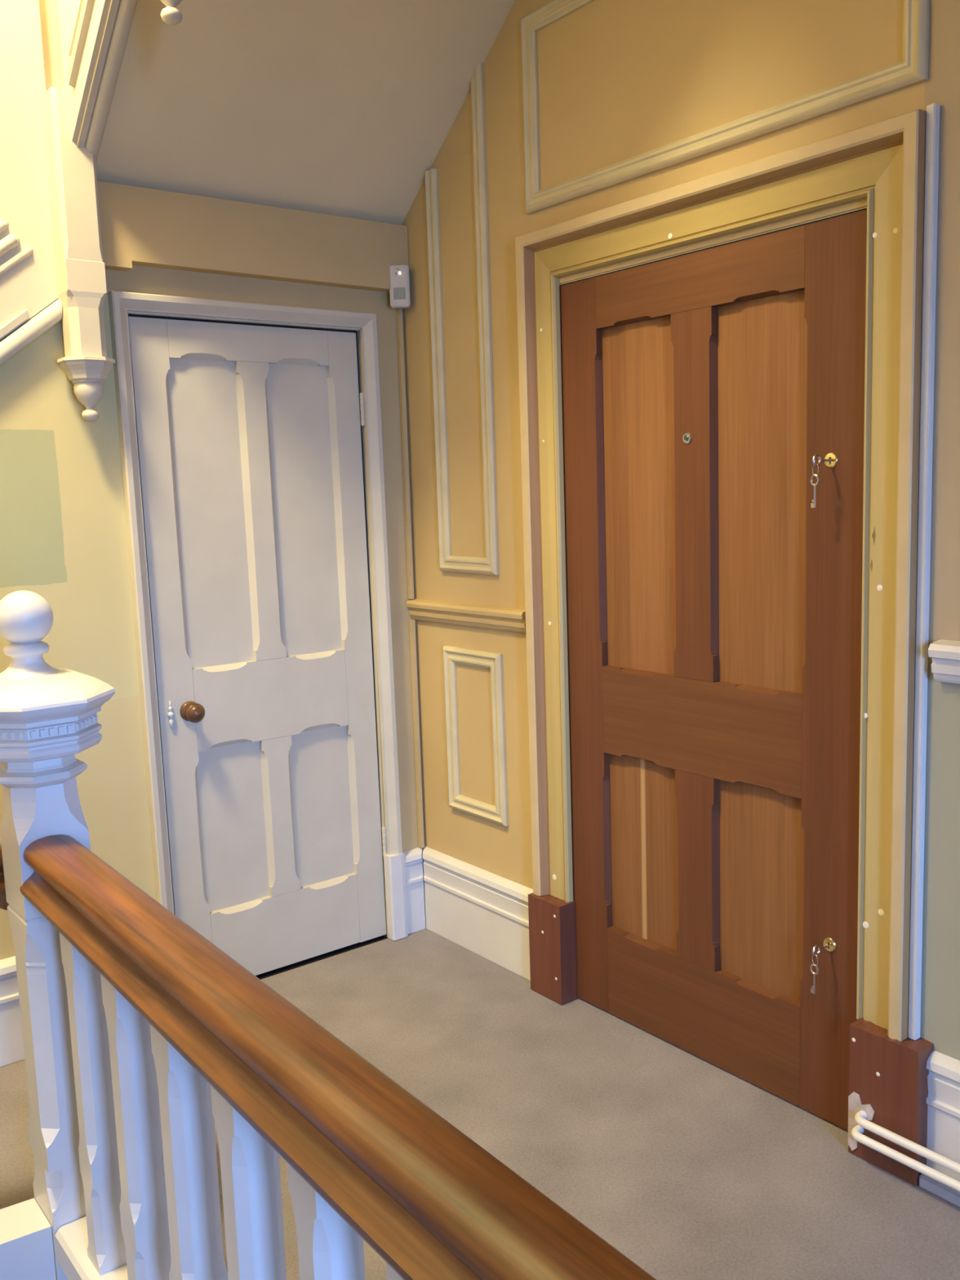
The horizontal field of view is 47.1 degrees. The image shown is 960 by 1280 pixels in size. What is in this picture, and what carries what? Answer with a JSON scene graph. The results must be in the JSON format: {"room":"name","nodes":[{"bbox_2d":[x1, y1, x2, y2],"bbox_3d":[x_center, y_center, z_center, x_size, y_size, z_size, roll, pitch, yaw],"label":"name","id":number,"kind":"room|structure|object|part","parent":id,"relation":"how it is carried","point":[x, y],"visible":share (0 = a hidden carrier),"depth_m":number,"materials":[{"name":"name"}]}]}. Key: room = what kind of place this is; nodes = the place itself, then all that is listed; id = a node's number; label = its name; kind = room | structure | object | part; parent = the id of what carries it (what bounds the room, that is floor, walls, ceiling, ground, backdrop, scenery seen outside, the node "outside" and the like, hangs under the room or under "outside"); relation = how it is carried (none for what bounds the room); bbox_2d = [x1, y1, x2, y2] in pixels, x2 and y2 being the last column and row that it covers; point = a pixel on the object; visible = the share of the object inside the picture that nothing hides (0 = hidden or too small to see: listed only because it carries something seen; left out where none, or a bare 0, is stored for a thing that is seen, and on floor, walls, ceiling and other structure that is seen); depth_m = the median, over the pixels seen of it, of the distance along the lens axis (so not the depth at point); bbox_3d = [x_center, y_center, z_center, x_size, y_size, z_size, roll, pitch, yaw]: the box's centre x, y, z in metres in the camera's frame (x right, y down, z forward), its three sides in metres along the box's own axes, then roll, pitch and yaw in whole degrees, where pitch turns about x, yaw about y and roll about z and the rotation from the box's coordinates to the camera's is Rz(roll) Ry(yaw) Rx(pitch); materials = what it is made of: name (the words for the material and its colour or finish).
{"room":"stair landing","nodes":[
{"label":"stair landing","id":0,"kind":"room"},
{"bbox_2d":[0,0,418,979],"bbox_3d":[-1.735,-0.401,2.545,3.700,6.800,0.140,-8,10,-37],"label":"wall","id":1,"kind":"structure","parent":0,"point":[64,535],"depth_m":3.03,"materials":[{"name":"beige paint"}]},
{"bbox_2d":[0,955,24,1066],"bbox_3d":[-1.189,0.988,3.015,0.669,0.286,0.030,-8,10,-37],"label":"baseboard","id":2,"kind":"structure","parent":1,"relation":"attached to","point":[11,1045],"depth_m":2.95,"materials":[{"name":"white paint"}]},
{"bbox_2d":[0,0,62,364],"bbox_3d":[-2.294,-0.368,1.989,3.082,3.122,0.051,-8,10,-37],"label":"staircase","id":3,"kind":"structure","parent":1,"relation":"attached to","point":[28,274],"depth_m":2.79,"materials":[{"name":"beige paint"}]},
{"bbox_2d":[41,86,115,420],"bbox_3d":[-1.042,-0.983,2.858,0.134,0.814,0.134,-8,10,-37],"label":"drop newel","id":4,"kind":"object","parent":1,"relation":"attached to","point":[80,268],"visible":1,"depth_m":2.82,"materials":[{"name":"beige paint"}]},
{"bbox_2d":[57,0,137,164],"bbox_3d":[-0.709,-1.727,2.322,0.090,1.203,1.189,-8,10,-37],"label":"trim","id":5,"kind":"structure","parent":1,"relation":"attached to","point":[94,34],"depth_m":2.66,"materials":[{"name":"beige paint"}]},
{"bbox_3d":[-0.720,-1.786,2.276,0.010,0.795,0.978,-8,10,-37],"label":"moulding","id":6,"kind":"part","parent":5,"relation":"part of","materials":[{"name":"beige paint"}]},
{"bbox_3d":[-0.712,-1.733,2.266,0.020,0.832,1.012,-8,10,-37],"label":"moulding","id":7,"kind":"part","parent":5,"relation":"part of","materials":[{"name":"beige paint"}]},
{"bbox_2d":[160,0,182,25],"bbox_3d":[-0.661,-1.678,2.268,0.134,0.766,0.134,-8,10,-37],"label":"drop newel","id":8,"kind":"object","parent":1,"relation":"attached to","point":[170,15],"visible":1,"depth_m":2.31,"materials":[{"name":"beige paint"}]},
{"bbox_2d":[97,181,408,292],"bbox_3d":[-0.633,-1.150,3.209,0.993,0.213,0.050,-8,10,-37],"label":"beam","id":9,"kind":"structure","parent":1,"relation":"attached to","point":[140,226],"depth_m":3.15,"materials":[{"name":"beige paint"}]},
{"bbox_2d":[107,290,402,937],"bbox_3d":[-0.657,0.030,3.390,0.850,2.052,0.134,-8,10,-37],"label":"trim","id":10,"kind":"structure","parent":1,"relation":"attached to","point":[122,305],"depth_m":3.21,"materials":[{"name":"white paint"}]},
{"bbox_2d":[128,316,386,975],"bbox_3d":[-0.624,0.055,3.371,0.758,1.985,0.105,-8,10,-37],"label":"door","id":11,"kind":"structure","parent":1,"relation":"in","point":[249,441],"depth_m":3.37,"materials":[{"name":"white paint"}]},
{"bbox_3d":[-0.831,0.211,3.202,0.059,0.059,0.069,-8,10,-37],"label":"knob","id":12,"kind":"part","parent":11,"relation":"part of","materials":[{"name":"brown wood"}]},
{"bbox_3d":[-0.792,-0.368,3.244,0.232,0.912,0.010,-8,10,-37],"label":"panel","id":13,"kind":"part","parent":11,"relation":"part of","materials":[{"name":"white paint"}]},
{"bbox_3d":[-0.757,0.567,3.372,0.230,0.523,0.010,-8,10,-37],"label":"panel","id":14,"kind":"part","parent":11,"relation":"part of","materials":[{"name":"white paint"}]},
{"bbox_3d":[-0.685,-0.878,3.267,0.517,0.105,0.036,-8,10,-37],"label":"rail","id":15,"kind":"part","parent":11,"relation":"part of","materials":[{"name":"white paint"}]},
{"bbox_3d":[-0.645,0.180,3.412,0.518,0.247,0.036,-8,10,-37],"label":"rail","id":16,"kind":"part","parent":11,"relation":"part of","materials":[{"name":"white paint"}]},
{"bbox_3d":[-0.618,0.917,3.513,0.518,0.236,0.036,-8,10,-37],"label":"rail","id":17,"kind":"part","parent":11,"relation":"part of","materials":[{"name":"white paint"}]},
{"bbox_3d":[-0.548,-0.401,3.432,0.234,0.912,0.010,-8,10,-37],"label":"panel","id":18,"kind":"part","parent":11,"relation":"part of","materials":[{"name":"white paint"}]},
{"bbox_3d":[-0.513,0.534,3.560,0.232,0.523,0.010,-8,10,-37],"label":"panel","id":19,"kind":"part","parent":11,"relation":"part of","materials":[{"name":"white paint"}]},
{"bbox_2d":[383,852,408,940],"bbox_3d":[-0.282,0.861,3.708,0.062,0.292,0.038,-8,10,-37],"label":"trim","id":20,"kind":"structure","parent":1,"relation":"attached to","point":[394,864],"depth_m":3.69,"materials":[{"name":"white paint"}]},
{"bbox_2d":[389,265,410,308],"bbox_3d":[-0.253,-1.114,3.474,0.062,0.126,0.044,-2,8,2],"label":"sensor","id":21,"kind":"object","parent":1,"relation":"attached to","point":[400,291],"visible":1,"depth_m":3.46,"materials":[{"name":"beige plastic"}]},
{"bbox_2d":[393,299,405,303],"bbox_3d":[-0.252,-1.064,3.461,0.038,0.010,0.004,-2,8,2],"label":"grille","id":22,"kind":"object","parent":21,"relation":"attached to","point":[395,301],"depth_m":3.46,"materials":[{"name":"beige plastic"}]},
{"bbox_2d":[402,847,426,933],"bbox_3d":[-0.220,0.856,3.760,0.102,0.286,0.030,-8,10,-37],"label":"baseboard","id":23,"kind":"structure","parent":1,"relation":"attached to","point":[413,858],"depth_m":3.75,"materials":[{"name":"white paint"}]},
{"bbox_2d":[95,0,515,225],"bbox_3d":[-0.298,-1.813,2.654,1.000,1.230,1.220,-8,10,-37],"label":"ceiling","id":24,"kind":"structure","parent":0,"point":[339,108],"depth_m":2.95,"materials":[{"name":"paint"}]},
{"bbox_2d":[0,928,959,1279],"bbox_3d":[0.922,1.332,1.155,1.670,0.040,5.600,-8,10,-37],"label":"floor","id":25,"kind":"structure","parent":0,"point":[689,1168],"depth_m":2.56,"materials":[{"name":"beige carpet"}]},
{"bbox_2d":[0,1198,56,1279],"bbox_3d":[-1.940,0.841,1.838,2.054,1.740,0.903,-8,10,-37],"label":"flight","id":26,"kind":"object","parent":25,"relation":"on","point":[26,1242],"visible":1,"depth_m":2.15,"materials":[{"name":"white paint"}]},
{"bbox_2d":[0,844,8,910],"bbox_3d":[-1.664,0.264,1.663,1.800,1.781,0.109,-8,10,-37],"label":"handrail","id":27,"kind":"object","parent":26,"relation":"on","point":[3,904],"visible":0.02,"depth_m":2.19,"materials":[{"name":"brown wood"}]},
{"bbox_2d":[0,590,115,1279],"bbox_3d":[-0.833,0.763,2.188,0.280,1.729,0.280,-8,10,-37],"label":"newel post","id":28,"kind":"object","parent":25,"relation":"on","point":[48,716],"visible":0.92,"depth_m":2.09,"materials":[{"name":"white paint"}]},
{"bbox_2d":[19,835,656,1279],"bbox_3d":[0.611,1.000,0.282,0.200,0.868,4.670,-8,10,-37],"label":"balustrade","id":29,"kind":"object","parent":25,"relation":"on","point":[171,1036],"visible":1,"depth_m":1.45,"materials":[{"name":"brown wood"}]},
{"bbox_3d":[0.655,1.383,0.358,0.121,0.086,4.670,-8,10,-37],"label":"rail","id":30,"kind":"part","parent":29,"relation":"part of","materials":[{"name":"white paint"}]},
{"bbox_2d":[401,0,959,1060],"bbox_3d":[1.530,-0.366,1.476,0.140,6.800,5.840,-8,10,-37],"label":"wall","id":31,"kind":"structure","parent":0,"point":[619,80],"depth_m":2.79,"materials":[{"name":"paint"}]},
{"bbox_2d":[395,308,424,848],"bbox_3d":[-0.230,-0.176,3.648,0.014,1.787,0.020,-8,10,-37],"label":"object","id":32,"kind":"object","parent":31,"relation":"attached to","point":[398,312],"visible":1,"depth_m":3.63,"materials":[{"name":"beige paint"}]},
{"bbox_2d":[424,62,499,575],"bbox_3d":[-0.062,-0.924,3.313,0.020,1.449,0.287,-8,10,-37],"label":"trim","id":33,"kind":"structure","parent":31,"relation":"attached to","point":[489,565],"depth_m":3.29,"materials":[{"name":"beige paint"}]},
{"bbox_2d":[405,598,525,632],"bbox_3d":[-0.048,-0.077,3.431,0.036,0.068,0.596,-8,10,-37],"label":"trim","id":34,"kind":"structure","parent":31,"relation":"attached to","point":[507,619],"depth_m":3.40,"materials":[{"name":"beige paint"}]},
{"bbox_2d":[443,645,508,826],"bbox_3d":[-0.018,0.297,3.471,0.020,0.536,0.294,-8,10,-37],"label":"trim","id":35,"kind":"structure","parent":31,"relation":"attached to","point":[499,813],"depth_m":3.45,"materials":[{"name":"beige paint"}]},
{"bbox_2d":[422,845,533,980],"bbox_3d":[-0.008,0.877,3.553,0.030,0.286,0.618,-8,10,-37],"label":"baseboard","id":36,"kind":"structure","parent":31,"relation":"attached to","point":[485,913],"depth_m":3.54,"materials":[{"name":"white paint"}]},
{"bbox_2d":[528,893,577,1004],"bbox_3d":[0.214,0.904,3.248,0.063,0.301,0.139,-8,10,-37],"label":"trim","id":37,"kind":"structure","parent":31,"relation":"attached to","point":[552,920],"depth_m":3.21,"materials":[{"name":"brown wood"}]},
{"bbox_2d":[667,233,672,239],"bbox_3d":[0.454,-0.964,2.627,0.002,0.014,0.014,-8,10,-37],"label":"light","id":38,"kind":"object","parent":31,"relation":"attached to","point":[669,235],"depth_m":2.63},
{"bbox_2d":[559,209,866,1130],"bbox_3d":[0.550,0.085,2.745,0.058,2.023,0.961,-8,10,-37],"label":"door","id":39,"kind":"structure","parent":31,"relation":"in","point":[714,613],"depth_m":2.68,"materials":[{"name":"brown wood"}]},
{"bbox_3d":[0.421,-0.364,2.856,0.013,0.911,0.276,-8,10,-37],"label":"panel","id":40,"kind":"part","parent":39,"relation":"part of","materials":[{"name":"brown wood"}]},
{"bbox_3d":[0.452,0.568,2.981,0.013,0.521,0.276,-8,10,-37],"label":"panel","id":41,"kind":"part","parent":39,"relation":"part of","materials":[{"name":"brown wood"}]},
{"bbox_3d":[0.517,-0.855,2.634,0.044,0.130,0.644,-8,10,-37],"label":"rail","id":42,"kind":"part","parent":39,"relation":"part of","materials":[{"name":"brown wood"}]},
{"bbox_3d":[0.553,0.216,2.776,0.044,0.241,0.644,-8,10,-37],"label":"rail","id":43,"kind":"part","parent":39,"relation":"part of","materials":[{"name":"brown wood"}]},
{"bbox_3d":[0.578,0.960,2.876,0.044,0.252,0.644,-8,10,-37],"label":"rail","id":44,"kind":"part","parent":39,"relation":"part of","materials":[{"name":"brown wood"}]},
{"bbox_3d":[0.690,0.601,2.678,0.013,0.521,0.274,-8,10,-37],"label":"panel","id":45,"kind":"part","parent":39,"relation":"part of","materials":[{"name":"brown wood"}]},
{"bbox_3d":[0.659,-0.332,2.553,0.013,0.911,0.274,-8,10,-37],"label":"panel","id":46,"kind":"part","parent":39,"relation":"part of","materials":[{"name":"brown wood"}]},
{"bbox_2d":[809,943,829,994],"bbox_3d":[0.772,0.740,2.494,0.064,0.114,0.022,-8,10,-37],"label":"keys","id":47,"kind":"object","parent":39,"relation":"hanging from","point":[813,989],"visible":1,"depth_m":2.48,"materials":[{"name":"silver metal"}]},
{"bbox_2d":[810,453,831,507],"bbox_3d":[0.732,-0.341,2.356,0.064,0.114,0.022,-8,10,-37],"label":"keys","id":48,"kind":"object","parent":39,"relation":"hanging from","point":[825,460],"visible":1,"depth_m":2.34,"materials":[{"name":"silver metal"}]},
{"bbox_3d":[0.796,0.694,2.507,0.005,0.033,0.033,-8,10,-37],"label":"keyhole plate","id":49,"kind":"part","parent":39,"relation":"part of","materials":[{"name":"gold metal"}]},
{"bbox_3d":[0.755,-0.387,2.369,0.005,0.033,0.033,-8,10,-37],"label":"keyhole plate","id":50,"kind":"part","parent":39,"relation":"part of","materials":[{"name":"gold metal"}]},
{"bbox_2d":[520,0,929,213],"bbox_3d":[0.480,-1.372,2.529,0.020,0.507,1.176,-8,10,-37],"label":"trim","id":51,"kind":"structure","parent":31,"relation":"attached to","point":[913,69],"depth_m":2.53,"materials":[{"name":"beige paint"}]},
{"bbox_2d":[515,102,939,1041],"bbox_3d":[0.560,0.010,2.731,0.146,2.186,1.213,-8,10,-37],"label":"trim","id":52,"kind":"structure","parent":31,"relation":"attached to","point":[891,163],"depth_m":2.32,"materials":[{"name":"beige paint"}]},
{"bbox_2d":[862,921,868,928],"bbox_3d":[0.842,0.623,2.403,0.002,0.016,0.016,-8,10,-37],"label":"screw","id":53,"kind":"object","parent":31,"relation":"attached to","point":[865,924],"depth_m":2.40,"materials":[{"name":"silver metal"}]},
{"bbox_2d":[872,231,877,238],"bbox_3d":[0.793,-0.814,2.212,0.002,0.012,0.012,-8,10,-37],"label":"light","id":54,"kind":"object","parent":31,"relation":"attached to","point":[874,233],"depth_m":2.21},
{"bbox_2d":[876,584,882,591],"bbox_3d":[0.831,-0.108,2.288,0.002,0.014,0.014,-8,10,-37],"label":"screw","id":55,"kind":"object","parent":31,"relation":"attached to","point":[879,587],"depth_m":2.29,"materials":[{"name":"metal"}]},
{"bbox_2d":[877,908,884,915],"bbox_3d":[0.863,0.586,2.369,0.002,0.016,0.016,-8,10,-37],"label":"screw","id":56,"kind":"object","parent":31,"relation":"attached to","point":[880,911],"depth_m":2.37,"materials":[{"name":"metal"}]},
{"bbox_2d":[848,1017,933,1186],"bbox_3d":[0.888,0.994,2.385,0.060,0.302,0.163,-8,10,-37],"label":"trim","id":57,"kind":"structure","parent":31,"relation":"attached to","point":[888,1077],"depth_m":2.35,"materials":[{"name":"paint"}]},
{"bbox_2d":[893,227,897,233],"bbox_3d":[0.822,-0.810,2.176,0.002,0.012,0.012,-8,10,-37],"label":"light","id":58,"kind":"object","parent":31,"relation":"attached to","point":[895,229],"depth_m":2.18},
{"bbox_2d":[851,1124,959,1192],"bbox_3d":[1.979,1.232,0.938,0.047,0.025,3.775,-8,10,-37],"label":"pipe","id":59,"kind":"object","parent":31,"relation":"attached to","point":[857,1131],"visible":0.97,"depth_m":2.30,"materials":[{"name":"white metal"}]},
{"bbox_2d":[854,1110,959,1174],"bbox_3d":[1.980,1.195,0.930,0.047,0.025,3.767,-8,10,-37],"label":"pipe","id":60,"kind":"object","parent":31,"relation":"attached to","point":[860,1117],"visible":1,"depth_m":2.29,"materials":[{"name":"white metal"}]},
{"bbox_2d":[918,1173,959,1207],"bbox_3d":[2.061,1.292,0.916,0.053,0.028,3.630,-8,10,-37],"label":"trim","id":61,"kind":"structure","parent":31,"relation":"attached to","point":[926,1183],"depth_m":2.29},
{"bbox_2d":[925,1050,959,1181],"bbox_3d":[2.098,1.166,0.868,0.030,0.286,3.732,-8,10,-37],"label":"baseboard","id":62,"kind":"structure","parent":31,"relation":"attached to","point":[943,1100],"depth_m":2.29,"materials":[{"name":"white paint"}]},
{"bbox_2d":[928,639,959,684],"bbox_3d":[2.058,0.200,0.737,0.044,0.083,3.738,-8,10,-37],"label":"trim","id":63,"kind":"structure","parent":31,"relation":"attached to","point":[944,654],"depth_m":2.17,"materials":[{"name":"white paint"}]}
]}

